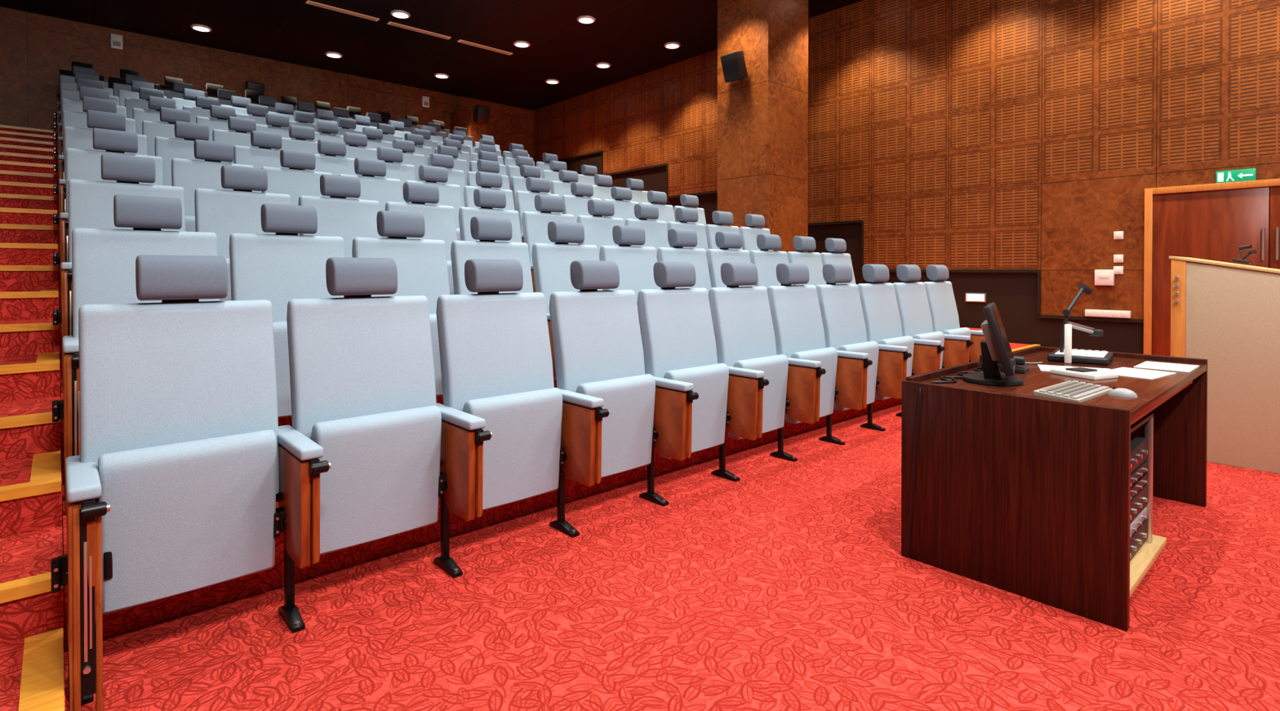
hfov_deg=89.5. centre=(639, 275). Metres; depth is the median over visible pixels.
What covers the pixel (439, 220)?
chair
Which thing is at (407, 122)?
chair
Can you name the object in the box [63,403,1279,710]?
floor
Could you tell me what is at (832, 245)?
chair
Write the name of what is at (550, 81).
recessed light
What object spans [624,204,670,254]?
chair
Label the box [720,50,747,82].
wall speaker
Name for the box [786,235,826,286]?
chair
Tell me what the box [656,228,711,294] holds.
chair
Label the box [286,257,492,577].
chair
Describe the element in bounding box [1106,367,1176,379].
paper sheet
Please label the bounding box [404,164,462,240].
chair
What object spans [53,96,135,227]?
chair
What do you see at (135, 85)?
chair
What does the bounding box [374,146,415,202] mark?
chair
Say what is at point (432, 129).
chair
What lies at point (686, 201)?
chair
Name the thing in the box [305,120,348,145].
chair
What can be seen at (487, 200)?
chair
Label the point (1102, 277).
wall control box
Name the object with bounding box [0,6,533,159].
wall
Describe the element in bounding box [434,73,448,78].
recessed light
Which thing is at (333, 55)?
recessed light
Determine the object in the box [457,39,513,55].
ceiling vent
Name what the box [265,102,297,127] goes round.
chair
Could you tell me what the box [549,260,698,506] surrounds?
chair
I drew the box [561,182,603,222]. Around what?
chair
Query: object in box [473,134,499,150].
chair
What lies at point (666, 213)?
chair
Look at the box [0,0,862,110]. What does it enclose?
ceiling
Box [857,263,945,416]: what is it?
chair
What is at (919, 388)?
panel
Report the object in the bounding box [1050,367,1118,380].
tablet
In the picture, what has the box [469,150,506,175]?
chair
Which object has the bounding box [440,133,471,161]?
chair
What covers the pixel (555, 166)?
chair
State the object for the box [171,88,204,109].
chair
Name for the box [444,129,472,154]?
chair
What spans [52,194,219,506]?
chair
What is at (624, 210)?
chair
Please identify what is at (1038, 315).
trim
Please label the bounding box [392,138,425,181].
chair
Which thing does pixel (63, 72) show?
chair
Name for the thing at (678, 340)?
chair
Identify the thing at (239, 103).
chair
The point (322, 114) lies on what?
chair
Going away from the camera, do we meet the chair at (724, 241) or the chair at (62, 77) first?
the chair at (724, 241)
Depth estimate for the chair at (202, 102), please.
8.20 m
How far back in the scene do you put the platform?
2.77 m
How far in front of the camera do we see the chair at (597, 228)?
5.87 m
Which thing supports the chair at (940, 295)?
on the floor
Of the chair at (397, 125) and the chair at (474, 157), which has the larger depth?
the chair at (397, 125)
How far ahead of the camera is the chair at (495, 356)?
2.79 m
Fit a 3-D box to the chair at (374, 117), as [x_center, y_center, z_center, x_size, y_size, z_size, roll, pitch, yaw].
[-4.694,-2.324,11.627,0.605,1.247,0.469,0,1,-42]
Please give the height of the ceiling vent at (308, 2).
0.014 m
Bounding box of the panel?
[906,387,920,557]
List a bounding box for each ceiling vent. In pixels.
[305,0,379,21]
[386,21,451,39]
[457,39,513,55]
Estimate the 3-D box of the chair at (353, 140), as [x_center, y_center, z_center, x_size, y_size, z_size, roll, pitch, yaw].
[-3.162,-1.029,7.394,0.605,1.247,0.469,0,1,-42]
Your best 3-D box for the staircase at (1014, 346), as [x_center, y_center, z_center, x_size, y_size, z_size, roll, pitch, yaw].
[3.239,0.673,7.817,2.606,0.916,3.142,0,1,-42]
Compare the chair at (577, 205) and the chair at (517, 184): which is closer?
the chair at (577, 205)
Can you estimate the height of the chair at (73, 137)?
1.248 m
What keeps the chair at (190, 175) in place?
on the platform
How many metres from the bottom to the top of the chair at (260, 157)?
1.247 m
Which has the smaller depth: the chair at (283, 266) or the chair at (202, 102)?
the chair at (283, 266)
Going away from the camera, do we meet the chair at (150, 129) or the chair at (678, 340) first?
the chair at (678, 340)
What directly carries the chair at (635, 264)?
on the platform
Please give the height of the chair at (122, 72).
1.247 m
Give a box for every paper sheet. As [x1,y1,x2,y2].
[1037,364,1115,373]
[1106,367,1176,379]
[1133,360,1199,372]
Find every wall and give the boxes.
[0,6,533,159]
[450,105,486,142]
[560,152,1143,354]
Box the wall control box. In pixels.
[1094,269,1114,285]
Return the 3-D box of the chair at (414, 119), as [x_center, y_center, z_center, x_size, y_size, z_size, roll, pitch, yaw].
[-4.549,-2.651,13.162,0.605,1.247,0.469,0,1,-42]
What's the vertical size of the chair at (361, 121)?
1.247 m
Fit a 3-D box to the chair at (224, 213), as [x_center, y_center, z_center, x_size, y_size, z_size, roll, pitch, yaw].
[-2.329,-0.056,3.934,0.605,1.247,0.469,0,1,-42]
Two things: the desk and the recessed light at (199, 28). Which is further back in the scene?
the recessed light at (199, 28)
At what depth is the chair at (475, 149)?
10.88 m
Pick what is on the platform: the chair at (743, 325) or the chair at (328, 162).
the chair at (328, 162)
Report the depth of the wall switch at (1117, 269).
7.33 m
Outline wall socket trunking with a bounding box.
[1084,309,1131,318]
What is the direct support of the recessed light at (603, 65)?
in the ceiling
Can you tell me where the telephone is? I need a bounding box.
[979,354,1029,373]
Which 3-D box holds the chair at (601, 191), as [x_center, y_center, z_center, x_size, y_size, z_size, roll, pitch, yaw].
[-0.349,-0.725,8.531,0.605,1.247,0.469,0,1,-42]
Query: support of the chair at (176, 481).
on the floor
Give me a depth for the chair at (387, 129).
9.78 m
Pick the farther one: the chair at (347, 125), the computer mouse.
the chair at (347, 125)
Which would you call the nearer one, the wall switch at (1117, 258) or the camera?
the camera
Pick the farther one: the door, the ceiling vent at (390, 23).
the ceiling vent at (390, 23)
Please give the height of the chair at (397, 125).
1.247 m
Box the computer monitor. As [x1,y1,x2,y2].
[962,302,1023,386]
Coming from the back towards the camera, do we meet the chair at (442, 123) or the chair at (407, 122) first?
the chair at (442, 123)
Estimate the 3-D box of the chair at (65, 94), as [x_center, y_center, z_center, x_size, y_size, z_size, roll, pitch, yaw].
[-6.272,-1.657,7.394,0.658,1.248,0.471,0,1,-42]
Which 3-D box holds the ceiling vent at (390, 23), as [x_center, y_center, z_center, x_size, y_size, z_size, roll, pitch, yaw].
[-3.696,-4.119,10.857,1.060,0.014,0.120,0,1,-42]
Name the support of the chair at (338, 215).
on the platform
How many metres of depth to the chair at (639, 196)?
8.98 m
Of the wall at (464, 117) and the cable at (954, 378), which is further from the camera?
the wall at (464, 117)
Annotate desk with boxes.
[901,346,1207,631]
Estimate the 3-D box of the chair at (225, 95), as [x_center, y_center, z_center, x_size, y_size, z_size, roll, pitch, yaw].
[-6.384,-2.310,10.100,0.605,1.247,0.469,0,1,-42]
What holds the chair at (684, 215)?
on the platform
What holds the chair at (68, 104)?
on the platform
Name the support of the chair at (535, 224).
on the platform
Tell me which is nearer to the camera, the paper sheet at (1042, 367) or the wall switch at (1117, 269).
the paper sheet at (1042, 367)
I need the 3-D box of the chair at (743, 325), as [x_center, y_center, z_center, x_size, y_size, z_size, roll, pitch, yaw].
[0.760,0.541,3.917,0.605,1.247,0.469,0,1,-42]
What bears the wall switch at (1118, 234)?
attached to the panelling
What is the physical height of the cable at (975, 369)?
0.008 m
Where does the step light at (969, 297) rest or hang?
attached to the wall at (1014, 295)
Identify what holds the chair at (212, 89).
on the platform
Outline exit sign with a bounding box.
[1215,168,1256,183]
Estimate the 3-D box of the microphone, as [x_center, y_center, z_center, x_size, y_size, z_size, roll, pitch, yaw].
[3.806,-0.139,4.054,0.116,0.121,0.101,0,13,-42]
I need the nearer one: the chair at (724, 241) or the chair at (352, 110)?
the chair at (724, 241)
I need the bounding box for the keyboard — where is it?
[1033,380,1112,402]
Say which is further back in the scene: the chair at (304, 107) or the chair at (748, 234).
the chair at (304, 107)
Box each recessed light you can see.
[190,24,212,31]
[324,52,342,57]
[390,10,410,18]
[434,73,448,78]
[513,41,530,47]
[545,79,559,84]
[577,16,595,23]
[595,62,610,68]
[663,42,680,48]
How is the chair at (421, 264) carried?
on the platform
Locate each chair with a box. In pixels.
[50,254,330,710]
[52,154,185,386]
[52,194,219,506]
[53,61,103,119]
[53,65,108,128]
[53,71,113,147]
[53,77,119,154]
[53,85,126,197]
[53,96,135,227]
[53,109,146,253]
[53,128,163,310]
[108,68,139,88]
[112,74,156,97]
[118,80,166,106]
[124,87,177,119]
[132,96,191,134]
[142,106,190,155]
[154,75,182,92]
[154,120,227,186]
[162,81,192,99]
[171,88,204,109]
[171,139,255,231]
[182,95,227,123]
[194,164,290,301]
[195,104,248,141]
[204,83,231,100]
[209,88,244,107]
[212,115,258,163]
[220,95,251,115]
[229,203,345,417]
[233,130,288,192]
[235,103,271,133]
[244,88,263,105]
[253,95,278,117]
[256,112,295,149]
[261,149,332,235]
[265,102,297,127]
[272,95,301,114]
[275,124,324,155]
[284,110,319,132]
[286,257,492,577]
[288,101,317,118]
[297,174,382,257]
[302,138,360,175]
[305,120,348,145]
[306,108,342,128]
[310,100,334,115]
[327,106,356,124]
[330,116,362,135]
[335,132,377,175]
[338,157,402,238]
[342,106,360,118]
[351,114,377,130]
[351,210,449,396]
[358,127,392,149]
[364,112,385,127]
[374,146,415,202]
[375,111,390,124]
[376,123,403,143]
[385,182,457,294]
[387,120,411,140]
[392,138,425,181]
[397,117,417,133]
[404,115,422,129]
[404,133,432,165]
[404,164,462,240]
[413,128,438,153]
[417,153,465,207]
[421,124,443,145]
[426,122,446,139]
[427,145,467,186]
[431,120,449,137]
[434,138,469,171]
[435,258,609,537]
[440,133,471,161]
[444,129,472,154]
[448,126,473,146]
[450,216,555,377]
[458,188,535,292]
[463,171,524,242]
[466,159,510,190]
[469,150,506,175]
[471,143,503,164]
[472,138,501,156]
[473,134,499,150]
[502,142,529,165]
[504,148,534,175]
[506,155,541,190]
[510,164,550,210]
[515,177,578,244]
[521,194,603,290]
[531,221,639,380]
[535,152,557,178]
[542,160,572,193]
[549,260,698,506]
[550,169,586,213]
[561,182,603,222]
[576,199,623,260]
[577,164,597,185]
[586,173,614,217]
[599,225,661,330]
[603,186,639,225]
[622,177,650,204]
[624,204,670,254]
[636,261,768,481]
[640,191,675,225]
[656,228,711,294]
[666,207,708,252]
[673,194,706,226]
[705,210,742,249]
[706,231,755,287]
[708,262,826,462]
[738,213,773,251]
[749,233,792,288]
[767,262,872,444]
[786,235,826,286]
[816,263,911,431]
[820,238,855,284]
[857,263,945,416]
[892,264,973,368]
[923,264,985,361]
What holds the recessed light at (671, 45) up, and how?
in the ceiling
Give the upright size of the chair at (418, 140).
1.247 m
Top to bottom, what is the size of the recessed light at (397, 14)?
0.017 m
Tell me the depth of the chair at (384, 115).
12.85 m
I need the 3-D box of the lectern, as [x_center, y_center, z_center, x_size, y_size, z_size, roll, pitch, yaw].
[4.008,0.518,4.132,0.882,1.292,0.859,0,1,-42]
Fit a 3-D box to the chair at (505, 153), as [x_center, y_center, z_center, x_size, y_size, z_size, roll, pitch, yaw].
[-2.027,-1.691,11.229,0.605,1.247,0.469,0,1,-42]
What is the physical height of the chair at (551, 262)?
1.247 m
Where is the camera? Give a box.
[1047,283,1113,365]
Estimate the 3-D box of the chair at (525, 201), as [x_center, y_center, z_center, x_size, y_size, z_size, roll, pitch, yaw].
[-0.917,-0.394,6.614,0.605,1.247,0.469,0,1,-42]
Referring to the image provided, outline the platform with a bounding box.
[56,133,902,649]
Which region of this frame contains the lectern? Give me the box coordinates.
[1168,256,1279,473]
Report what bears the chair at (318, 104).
on the platform
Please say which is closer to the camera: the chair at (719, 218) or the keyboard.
the keyboard
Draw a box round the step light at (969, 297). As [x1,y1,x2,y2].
[964,293,986,302]
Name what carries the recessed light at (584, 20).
in the ceiling
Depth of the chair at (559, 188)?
8.16 m
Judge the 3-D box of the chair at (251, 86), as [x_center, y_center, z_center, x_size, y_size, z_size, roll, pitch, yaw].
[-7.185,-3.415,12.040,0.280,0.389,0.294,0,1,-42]
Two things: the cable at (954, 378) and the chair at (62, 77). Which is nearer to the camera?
the cable at (954, 378)
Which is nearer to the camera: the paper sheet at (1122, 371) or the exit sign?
the paper sheet at (1122, 371)
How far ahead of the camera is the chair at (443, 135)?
12.50 m
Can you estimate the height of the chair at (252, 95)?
1.247 m
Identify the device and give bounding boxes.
[110,33,123,50]
[422,96,429,107]
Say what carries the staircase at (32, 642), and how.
on the floor
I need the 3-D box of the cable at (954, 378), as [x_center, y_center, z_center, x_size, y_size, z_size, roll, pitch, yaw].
[1.535,0.446,2.956,0.786,0.008,0.068,0,1,-42]
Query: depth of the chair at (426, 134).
10.19 m
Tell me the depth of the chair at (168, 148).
5.48 m
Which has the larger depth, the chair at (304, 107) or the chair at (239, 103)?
the chair at (304, 107)
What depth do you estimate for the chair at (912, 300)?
5.47 m
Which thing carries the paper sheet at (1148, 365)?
on the desk
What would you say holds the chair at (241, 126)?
on the platform
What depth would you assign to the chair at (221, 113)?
7.43 m
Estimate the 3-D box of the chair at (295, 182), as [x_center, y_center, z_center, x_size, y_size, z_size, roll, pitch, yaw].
[-2.607,-0.380,5.087,0.605,1.247,0.469,0,1,-42]
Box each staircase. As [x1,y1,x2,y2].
[0,124,65,710]
[960,327,1040,351]
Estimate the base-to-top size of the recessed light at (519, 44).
0.017 m
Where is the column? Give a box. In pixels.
[717,0,808,253]
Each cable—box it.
[930,372,983,382]
[940,367,982,381]
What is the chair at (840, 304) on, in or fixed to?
on the floor
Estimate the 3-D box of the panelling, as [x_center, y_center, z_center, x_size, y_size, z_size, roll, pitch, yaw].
[3.283,-1.822,9.745,0.039,4.586,17.759,0,1,-42]
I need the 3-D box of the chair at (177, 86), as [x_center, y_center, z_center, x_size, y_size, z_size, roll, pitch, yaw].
[-6.806,-2.307,9.718,0.605,1.247,0.469,0,1,-42]
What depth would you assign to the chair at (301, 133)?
7.07 m
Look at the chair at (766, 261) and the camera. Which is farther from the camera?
the chair at (766, 261)
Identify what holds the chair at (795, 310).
on the floor
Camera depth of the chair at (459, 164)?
8.27 m
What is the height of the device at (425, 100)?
0.240 m
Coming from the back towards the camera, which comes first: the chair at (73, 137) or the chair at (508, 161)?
the chair at (508, 161)
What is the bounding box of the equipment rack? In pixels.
[1129,413,1166,597]
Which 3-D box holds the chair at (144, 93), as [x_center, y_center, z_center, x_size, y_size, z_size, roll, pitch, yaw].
[-5.829,-1.661,7.793,0.605,1.247,0.469,0,1,-42]
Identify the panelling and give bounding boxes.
[533,0,1279,319]
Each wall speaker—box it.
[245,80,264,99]
[473,104,490,124]
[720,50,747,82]
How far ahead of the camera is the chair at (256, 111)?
8.61 m
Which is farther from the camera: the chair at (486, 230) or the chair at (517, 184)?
the chair at (517, 184)
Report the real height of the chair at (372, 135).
1.247 m
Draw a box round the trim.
[534,150,1143,323]
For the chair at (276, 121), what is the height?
1.247 m
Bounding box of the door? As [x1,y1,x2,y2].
[1143,178,1279,355]
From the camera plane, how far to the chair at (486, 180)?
6.28 m
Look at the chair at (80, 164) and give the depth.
4.31 m
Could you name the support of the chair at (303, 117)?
on the platform
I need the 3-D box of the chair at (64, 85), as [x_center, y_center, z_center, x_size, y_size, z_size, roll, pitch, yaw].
[-6.972,-1.979,8.166,0.658,1.248,0.471,0,1,-42]
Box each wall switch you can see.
[1113,231,1123,239]
[1113,254,1123,262]
[1113,266,1123,274]
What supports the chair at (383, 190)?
on the platform
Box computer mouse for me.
[1107,386,1137,397]
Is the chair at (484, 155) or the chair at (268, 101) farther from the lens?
the chair at (268, 101)
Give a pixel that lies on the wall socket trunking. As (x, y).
(1088, 313)
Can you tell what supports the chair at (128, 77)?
on the platform
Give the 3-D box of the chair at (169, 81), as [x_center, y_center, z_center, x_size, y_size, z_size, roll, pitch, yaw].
[-7.506,-2.628,10.490,0.605,1.247,0.469,0,1,-42]
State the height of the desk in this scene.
0.748 m
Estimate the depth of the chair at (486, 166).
7.43 m
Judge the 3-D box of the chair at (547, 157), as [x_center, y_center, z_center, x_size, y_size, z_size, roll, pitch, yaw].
[-1.327,-1.370,10.457,0.605,1.247,0.469,0,1,-42]
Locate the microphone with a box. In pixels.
[1231,244,1257,263]
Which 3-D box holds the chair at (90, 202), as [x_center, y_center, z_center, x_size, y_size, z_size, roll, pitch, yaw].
[-2.772,-0.052,3.535,0.658,1.248,0.471,0,1,-42]
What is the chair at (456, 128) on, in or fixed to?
on the platform
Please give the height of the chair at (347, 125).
1.247 m
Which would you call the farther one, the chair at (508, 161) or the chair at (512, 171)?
the chair at (508, 161)
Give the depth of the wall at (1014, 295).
8.34 m
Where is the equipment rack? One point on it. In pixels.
(1145, 547)
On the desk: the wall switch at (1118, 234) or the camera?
the camera
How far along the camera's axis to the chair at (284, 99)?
11.70 m
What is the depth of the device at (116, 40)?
10.77 m
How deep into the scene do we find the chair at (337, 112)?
11.29 m
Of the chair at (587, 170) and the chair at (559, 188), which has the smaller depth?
the chair at (559, 188)
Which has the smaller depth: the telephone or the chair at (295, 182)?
the telephone
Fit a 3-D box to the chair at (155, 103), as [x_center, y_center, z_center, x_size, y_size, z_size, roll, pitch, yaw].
[-5.129,-1.340,7.021,0.605,1.247,0.469,0,1,-42]
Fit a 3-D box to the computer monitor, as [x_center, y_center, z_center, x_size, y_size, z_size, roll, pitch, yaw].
[1.504,0.287,2.755,0.230,0.330,0.360,0,1,31]
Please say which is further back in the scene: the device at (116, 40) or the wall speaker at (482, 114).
the wall speaker at (482, 114)
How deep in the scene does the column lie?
8.99 m
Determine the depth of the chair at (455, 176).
7.12 m
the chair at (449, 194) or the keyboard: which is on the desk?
the keyboard
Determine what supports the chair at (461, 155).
on the platform

